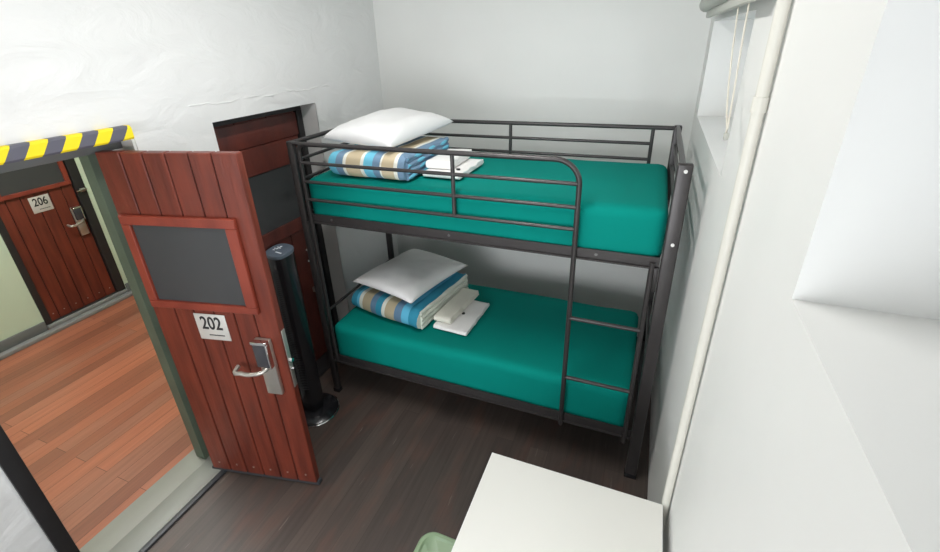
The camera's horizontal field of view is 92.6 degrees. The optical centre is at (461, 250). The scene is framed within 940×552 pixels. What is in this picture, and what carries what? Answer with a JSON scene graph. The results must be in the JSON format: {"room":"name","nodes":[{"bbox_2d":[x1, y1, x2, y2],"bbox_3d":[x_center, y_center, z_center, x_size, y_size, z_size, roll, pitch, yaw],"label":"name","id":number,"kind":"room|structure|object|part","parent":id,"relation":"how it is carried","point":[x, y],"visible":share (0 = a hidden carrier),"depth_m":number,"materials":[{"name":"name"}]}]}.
{"room":"hostel bedroom","nodes":[
{"label":"hostel bedroom","id":0,"kind":"room"},
{"bbox_2d":[0,157,127,340],"bbox_3d":[-4.002,-0.572,3.317,0.250,3.050,7.400,8,27,21],"label":"wall","id":1,"kind":"structure","parent":0,"point":[19,312],"depth_m":3.85,"materials":[{"name":"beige paint"}]},
{"bbox_2d":[0,322,47,352],"bbox_3d":[-4.489,1.475,2.433,0.018,0.120,3.910,8,27,21],"label":"baseboard","id":2,"kind":"structure","parent":1,"relation":"attached to","point":[31,332],"depth_m":3.90,"materials":[{"name":"grey paint"}]},
{"bbox_2d":[0,158,125,324],"bbox_3d":[-3.662,-0.321,3.970,0.141,1.877,0.713,8,27,21],"label":"door","id":3,"kind":"structure","parent":1,"relation":"in","point":[51,229],"depth_m":4.06,"materials":[{"name":"red paint"}]},
{"bbox_3d":[-3.685,-0.722,3.779,0.008,0.409,0.469,8,27,21],"label":"dark panel","id":4,"kind":"part","parent":3,"relation":"part of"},
{"bbox_3d":[-3.680,-0.722,3.773,0.022,0.485,0.555,8,27,21],"label":"panel frame","id":5,"kind":"part","parent":3,"relation":"part of","materials":[{"name":"red paint"}]},
{"bbox_3d":[-3.675,-0.412,3.926,0.004,0.140,0.150,8,27,21],"label":"number plate","id":6,"kind":"part","parent":3,"relation":"part of","materials":[{"name":"silver metal"}]},
{"bbox_3d":[-3.556,-0.262,4.151,0.058,0.056,0.150,8,27,21],"label":"lever handle","id":7,"kind":"part","parent":3,"relation":"part of","materials":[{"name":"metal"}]},
{"bbox_2d":[0,291,132,360],"bbox_3d":[-3.788,0.817,3.890,0.066,0.035,7.400,8,27,21],"label":"trim","id":8,"kind":"structure","parent":1,"relation":"attached to","point":[27,343],"depth_m":4.12,"materials":[{"name":"grey paint"}]},
{"bbox_2d":[46,289,127,328],"bbox_3d":[-3.663,0.542,4.387,0.150,0.034,0.713,8,27,21],"label":"trim","id":9,"kind":"structure","parent":1,"relation":"attached to","point":[123,291],"depth_m":4.32,"materials":[{"name":"grey paint"}]},
{"bbox_2d":[125,283,130,291],"bbox_3d":[-2.954,-0.160,5.820,0.018,0.120,2.765,8,27,21],"label":"baseboard","id":10,"kind":"structure","parent":1,"relation":"attached to","point":[128,288],"depth_m":4.67,"materials":[{"name":"grey paint"}]},
{"bbox_2d":[0,296,193,549],"bbox_3d":[-2.756,1.034,3.527,2.530,0.120,7.400,8,27,21],"label":"floor","id":11,"kind":"structure","parent":0,"point":[89,408],"depth_m":3.12,"materials":[{"name":"brown wood"}]},
{"bbox_2d":[0,0,398,551],"bbox_3d":[-1.758,0.121,1.770,0.326,3.150,5.160,8,27,21],"label":"wall","id":12,"kind":"structure","parent":0,"point":[165,70],"depth_m":2.10,"materials":[{"name":"white paint"}]},
{"bbox_2d":[0,425,79,551],"bbox_3d":[-1.722,0.721,1.670,0.042,1.945,0.057,8,27,21],"label":"trim","id":13,"kind":"structure","parent":12,"relation":"attached to","point":[12,464],"depth_m":1.78,"materials":[{"name":"black paint"}]},
{"bbox_2d":[0,141,122,173],"bbox_3d":[-1.770,-0.333,1.692,0.240,0.050,0.815,8,27,21],"label":"trim","id":14,"kind":"structure","parent":12,"relation":"attached to","point":[24,164],"depth_m":1.78,"materials":[{"name":"grey paint"}]},
{"bbox_2d":[0,125,133,164],"bbox_3d":[-1.595,-0.337,1.567,0.063,0.057,0.863,8,27,21],"label":"strip","id":15,"kind":"object","parent":12,"relation":"attached to","point":[16,152],"visible":1,"depth_m":1.69,"materials":[{"name":"yellow plastic"}]},
{"bbox_2d":[115,139,137,150],"bbox_3d":[-1.478,0.365,2.391,0.166,1.925,0.014,8,27,21],"label":"trim","id":16,"kind":"structure","parent":12,"relation":"attached to","point":[130,144],"depth_m":1.98,"materials":[{"name":"white paint"}]},
{"bbox_2d":[79,154,208,458],"bbox_3d":[-1.611,0.372,2.394,0.070,1.932,0.110,8,27,21],"label":"trim","id":17,"kind":"structure","parent":12,"relation":"attached to","point":[90,164],"depth_m":2.27,"materials":[{"name":"grey paint"}]},
{"bbox_2d":[80,449,209,551],"bbox_3d":[-1.759,1.436,2.495,0.155,0.056,0.910,8,27,21],"label":"trim","id":18,"kind":"structure","parent":12,"relation":"attached to","point":[117,529],"depth_m":2.48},
{"bbox_2d":[108,458,220,551],"bbox_3d":[-1.619,1.453,2.440,0.143,0.062,0.910,8,27,21],"label":"trim","id":19,"kind":"structure","parent":12,"relation":"attached to","point":[142,533],"depth_m":2.45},
{"bbox_2d":[138,470,226,551],"bbox_3d":[-1.532,1.458,2.421,0.030,0.064,0.940,8,27,21],"label":"trim","id":20,"kind":"structure","parent":12,"relation":"attached to","point":[221,473],"depth_m":2.43,"materials":[{"name":"grey metal"}]},
{"bbox_2d":[95,150,321,484],"bbox_3d":[-1.186,0.470,2.204,0.706,1.897,0.123,3,25,10],"label":"door","id":21,"kind":"structure","parent":12,"relation":"in","point":[189,222],"depth_m":2.10,"materials":[{"name":"red paint"}]},
{"bbox_3d":[-1.224,0.067,2.030,0.572,0.470,0.022,3,25,10],"label":"panel frame","id":22,"kind":"part","parent":21,"relation":"part of","materials":[{"name":"red paint"}]},
{"bbox_3d":[-1.226,0.066,2.039,0.473,0.387,0.008,3,25,10],"label":"dark panel","id":23,"kind":"part","parent":21,"relation":"part of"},
{"bbox_3d":[-1.209,0.370,2.181,0.168,0.148,0.004,3,25,10],"label":"number plate","id":24,"kind":"part","parent":21,"relation":"part of","materials":[{"name":"silver metal"}]},
{"bbox_3d":[-1.022,0.578,2.185,0.198,0.056,0.058,3,25,10],"label":"lever handle","id":25,"kind":"part","parent":21,"relation":"part of","materials":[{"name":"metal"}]},
{"bbox_3d":[-0.846,0.529,2.208,0.004,0.340,0.026,3,25,10],"label":"latch plate","id":26,"kind":"part","parent":21,"relation":"part of","materials":[{"name":"silver metal"}]},
{"bbox_2d":[212,106,339,396],"bbox_3d":[-1.176,0.049,3.077,0.194,1.938,0.808,8,27,21],"label":"door","id":27,"kind":"structure","parent":12,"relation":"in","point":[261,138],"depth_m":2.95,"materials":[{"name":"red paint"}]},
{"bbox_3d":[-1.217,-0.372,2.923,0.016,0.635,0.580,8,27,21],"label":"panel frame","id":28,"kind":"part","parent":27,"relation":"part of","materials":[{"name":"red paint"}]},
{"bbox_3d":[-1.222,-0.338,2.938,0.005,0.379,0.454,8,27,21],"label":"dark panel","id":29,"kind":"part","parent":27,"relation":"part of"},
{"bbox_3d":[-1.112,0.922,3.469,0.125,0.020,0.808,8,27,21],"label":"sill","id":30,"kind":"part","parent":27,"relation":"part of","materials":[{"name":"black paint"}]},
{"bbox_2d":[300,103,349,320],"bbox_3d":[-1.002,-0.112,3.406,0.140,1.940,0.005,8,27,21],"label":"trim","id":31,"kind":"structure","parent":12,"relation":"attached to","point":[309,112],"depth_m":3.41,"materials":[{"name":"white paint"}]},
{"bbox_2d":[147,356,650,551],"bbox_3d":[-0.392,1.585,2.158,2.325,0.120,4.660,8,27,21],"label":"floor","id":32,"kind":"structure","parent":0,"point":[399,461],"depth_m":2.62,"materials":[{"name":"brown wood"}]},
{"bbox_2d":[266,243,339,427],"bbox_3d":[-1.029,0.544,2.841,0.326,1.231,0.326,12,29,28],"label":"tower fan","id":33,"kind":"object","parent":32,"relation":"on","point":[319,407],"visible":0.91,"depth_m":2.78,"materials":[{"name":"black plastic"}]},
{"bbox_3d":[-1.049,0.004,2.589,0.153,0.039,0.144,12,29,28],"label":"control panel","id":34,"kind":"part","parent":33,"relation":"part of","materials":[{"name":"grey plastic"}]},
{"bbox_2d":[271,272,308,389],"bbox_3d":[-1.060,0.512,2.771,0.103,0.855,0.023,12,29,28],"label":"grille","id":35,"kind":"object","parent":33,"relation":"attached to","point":[281,281],"depth_m":2.73,"materials":[{"name":"black plastic"}]},
{"bbox_2d":[414,532,455,551],"bbox_3d":[-0.046,1.372,1.636,0.421,0.686,0.488,8,27,21],"label":"plastic chair","id":36,"kind":"object","parent":32,"relation":"on","point":[431,541],"visible":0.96,"depth_m":1.81,"materials":[{"name":"green plastic"}]},
{"bbox_2d":[286,119,693,479],"bbox_3d":[0.171,0.154,2.907,2.066,1.802,0.936,8,27,21],"label":"bunk bed","id":37,"kind":"object","parent":32,"relation":"on","point":[648,341],"visible":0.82,"depth_m":2.38,"materials":[{"name":"black metal"}]},
{"bbox_3d":[-0.915,-0.596,2.496,0.100,0.024,0.025,10,28,25],"label":"rail","id":38,"kind":"part","parent":37,"relation":"part of","materials":[{"name":"black metal"}]},
{"bbox_3d":[-0.790,-0.785,2.892,0.025,0.024,0.890,8,27,21],"label":"rail","id":39,"kind":"part","parent":37,"relation":"part of","materials":[{"name":"black metal"}]},
{"bbox_3d":[-0.929,0.198,2.895,0.044,1.798,0.036,8,27,21],"label":"post","id":40,"kind":"part","parent":37,"relation":"part of","materials":[{"name":"black metal"}]},
{"bbox_3d":[-0.783,-0.587,2.983,0.019,0.018,0.890,8,27,21],"label":"rail","id":41,"kind":"part","parent":37,"relation":"part of","materials":[{"name":"black metal"}]},
{"bbox_3d":[-0.787,-0.692,2.934,0.019,0.018,0.890,8,27,21],"label":"rail","id":42,"kind":"part","parent":37,"relation":"part of","materials":[{"name":"black metal"}]},
{"bbox_3d":[-0.753,0.243,3.371,0.019,0.018,0.890,8,27,21],"label":"rail","id":43,"kind":"part","parent":37,"relation":"part of","materials":[{"name":"black metal"}]},
{"bbox_3d":[-0.593,-0.160,3.637,0.044,1.798,0.036,8,27,21],"label":"post","id":44,"kind":"part","parent":37,"relation":"part of","materials":[{"name":"black metal"}]},
{"bbox_3d":[-0.194,-0.397,2.260,1.544,0.018,0.019,8,27,21],"label":"guard rail","id":45,"kind":"part","parent":37,"relation":"part of","materials":[{"name":"black metal"}]},
{"bbox_3d":[-0.190,-0.297,2.307,1.544,0.018,0.019,8,27,21],"label":"guard rail","id":46,"kind":"part","parent":37,"relation":"part of","materials":[{"name":"black metal"}]},
{"bbox_3d":[-0.186,-0.200,2.352,1.544,0.018,0.019,8,27,21],"label":"guard rail","id":47,"kind":"part","parent":37,"relation":"part of","materials":[{"name":"black metal"}]},
{"bbox_3d":[0.018,0.861,2.796,1.953,0.055,0.053,8,27,21],"label":"rail","id":48,"kind":"part","parent":37,"relation":"part of","materials":[{"name":"black metal"}]},
{"bbox_3d":[-0.017,-0.077,2.359,1.953,0.053,0.053,8,27,21],"label":"rail","id":49,"kind":"part","parent":37,"relation":"part of","materials":[{"name":"black metal"}]},
{"bbox_2d":[335,284,638,426],"bbox_3d":[0.172,0.571,3.112,1.921,0.267,0.870,8,27,21],"label":"mattress","id":50,"kind":"object","parent":37,"relation":"on","point":[515,349],"visible":0.77,"depth_m":2.80,"materials":[{"name":"teal fabric"}]},
{"bbox_2d":[352,272,468,328],"bbox_3d":[-0.358,0.293,3.252,0.586,0.150,0.643,13,29,29],"label":"folded blanket","id":51,"kind":"object","parent":50,"relation":"on","point":[418,314],"visible":0.6,"depth_m":3.04,"materials":[{"name":"fabric"}]},
{"bbox_2d":[352,249,467,303],"bbox_3d":[-0.353,0.138,3.204,0.520,0.126,0.670,14,29,30],"label":"pillow","id":52,"kind":"object","parent":51,"relation":"on","point":[409,275],"visible":1,"depth_m":3.08,"materials":[{"name":"white fabric"}]},
{"bbox_2d":[433,300,489,335],"bbox_3d":[0.007,0.436,3.054,0.241,0.034,0.397,10,27,24],"label":"folded towel","id":53,"kind":"object","parent":50,"relation":"on","point":[463,324],"visible":0.71,"depth_m":2.97,"materials":[{"name":"white fabric"}]},
{"bbox_2d":[434,288,478,323],"bbox_3d":[-0.029,0.372,3.095,0.127,0.048,0.424,11,28,26],"label":"folded towel","id":54,"kind":"object","parent":53,"relation":"on","point":[452,309],"visible":1,"depth_m":3.05,"materials":[{"name":"beige fabric"}]},
{"bbox_2d":[309,157,667,256],"bbox_3d":[0.153,-0.358,2.671,1.946,0.250,0.871,8,27,21],"label":"mattress","id":55,"kind":"object","parent":37,"relation":"on","point":[624,207],"visible":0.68,"depth_m":2.29,"materials":[{"name":"teal fabric"}]},
{"bbox_2d":[328,136,448,180],"bbox_3d":[-0.412,-0.578,2.714,0.500,0.147,0.608,8,27,21],"label":"folded blanket","id":56,"kind":"object","parent":55,"relation":"on","point":[415,161],"visible":0.62,"depth_m":2.50,"materials":[{"name":"fabric"}]},
{"bbox_2d":[322,108,453,146],"bbox_3d":[-0.429,-0.762,2.714,0.490,0.154,0.660,12,29,28],"label":"pillow","id":57,"kind":"object","parent":56,"relation":"on","point":[392,127],"visible":0.96,"depth_m":2.55,"materials":[{"name":"white fabric"}]},
{"bbox_2d":[423,159,483,179],"bbox_3d":[-0.041,-0.488,2.623,0.227,0.036,0.375,9,27,22],"label":"folded towel","id":58,"kind":"object","parent":55,"relation":"on","point":[468,165],"visible":0.59,"depth_m":2.56,"materials":[{"name":"white fabric"}]},
{"bbox_2d":[426,149,471,169],"bbox_3d":[-0.066,-0.547,2.651,0.157,0.048,0.353,8,27,20],"label":"folded towel","id":59,"kind":"object","parent":58,"relation":"on","point":[439,161],"visible":0.65,"depth_m":2.53,"materials":[{"name":"white fabric"}]},
{"bbox_3d":[0.247,-0.753,2.970,1.872,0.018,0.019,8,27,21],"label":"guard rail","id":60,"kind":"part","parent":37,"relation":"part of","materials":[{"name":"black metal"}]},
{"bbox_3d":[0.250,-0.668,3.010,1.872,0.018,0.019,8,27,21],"label":"guard rail","id":61,"kind":"part","parent":37,"relation":"part of","materials":[{"name":"black metal"}]},
{"bbox_3d":[0.303,-0.828,2.908,2.000,0.024,0.025,8,27,21],"label":"guard rail","id":62,"kind":"part","parent":37,"relation":"part of","materials":[{"name":"black metal"}]},
{"bbox_3d":[1.098,0.507,2.659,0.019,0.018,0.890,8,27,21],"label":"rail","id":63,"kind":"part","parent":37,"relation":"part of","materials":[{"name":"black metal"}]},
{"bbox_3d":[1.258,0.103,2.925,0.044,1.798,0.036,8,27,21],"label":"post","id":64,"kind":"part","parent":37,"relation":"part of","materials":[{"name":"black metal"}]},
{"bbox_3d":[0.929,0.463,2.180,0.060,1.798,0.036,8,27,21],"label":"post","id":65,"kind":"part","parent":37,"relation":"part of","materials":[{"name":"black metal"}]},
{"bbox_3d":[1.067,-0.324,2.272,0.019,0.018,0.890,8,27,21],"label":"rail","id":66,"kind":"part","parent":37,"relation":"part of","materials":[{"name":"black metal"}]},
{"bbox_3d":[1.063,-0.429,2.223,0.019,0.018,0.890,8,27,21],"label":"rail","id":67,"kind":"part","parent":37,"relation":"part of","materials":[{"name":"black metal"}]},
{"bbox_3d":[1.060,-0.521,2.180,0.025,0.024,0.890,8,27,21],"label":"rail","id":68,"kind":"part","parent":37,"relation":"part of","materials":[{"name":"black metal"}]},
{"bbox_2d":[451,453,662,551],"bbox_3d":[0.210,1.447,1.387,0.647,0.740,1.203,8,27,21],"label":"table","id":69,"kind":"object","parent":32,"relation":"on","point":[516,506],"visible":1,"depth_m":1.59,"materials":[{"name":"white laminate"}]},
{"bbox_2d":[373,0,711,336],"bbox_3d":[0.553,-0.841,3.533,3.095,3.050,0.300,8,27,21],"label":"wall","id":70,"kind":"structure","parent":0,"point":[631,62],"depth_m":3.21,"materials":[{"name":"white paint"}]},
{"bbox_2d":[647,0,939,551],"bbox_3d":[0.825,0.330,1.000,0.420,3.050,4.660,8,27,21],"label":"wall","id":71,"kind":"structure","parent":0,"point":[814,425],"depth_m":0.67,"materials":[{"name":"white paint"}]},
{"bbox_2d":[661,0,791,529],"bbox_3d":[0.712,0.197,1.293,0.034,3.050,0.034,8,27,21],"label":"pipe","id":72,"kind":"object","parent":71,"relation":"attached to","point":[760,101],"visible":1,"depth_m":1.16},
{"bbox_2d":[699,0,755,139],"bbox_3d":[1.002,-0.819,1.763,0.097,0.485,1.510,8,27,21],"label":"roller blind","id":73,"kind":"object","parent":71,"relation":"attached to","point":[712,7],"visible":1,"depth_m":1.37,"materials":[{"name":"beige fabric"}]},
{"bbox_3d":[0.800,-0.553,1.323,0.005,0.364,0.314,8,27,21],"label":"bead chain","id":74,"kind":"part","parent":73,"relation":"part of","materials":[{"name":"beige plastic"}]}
]}

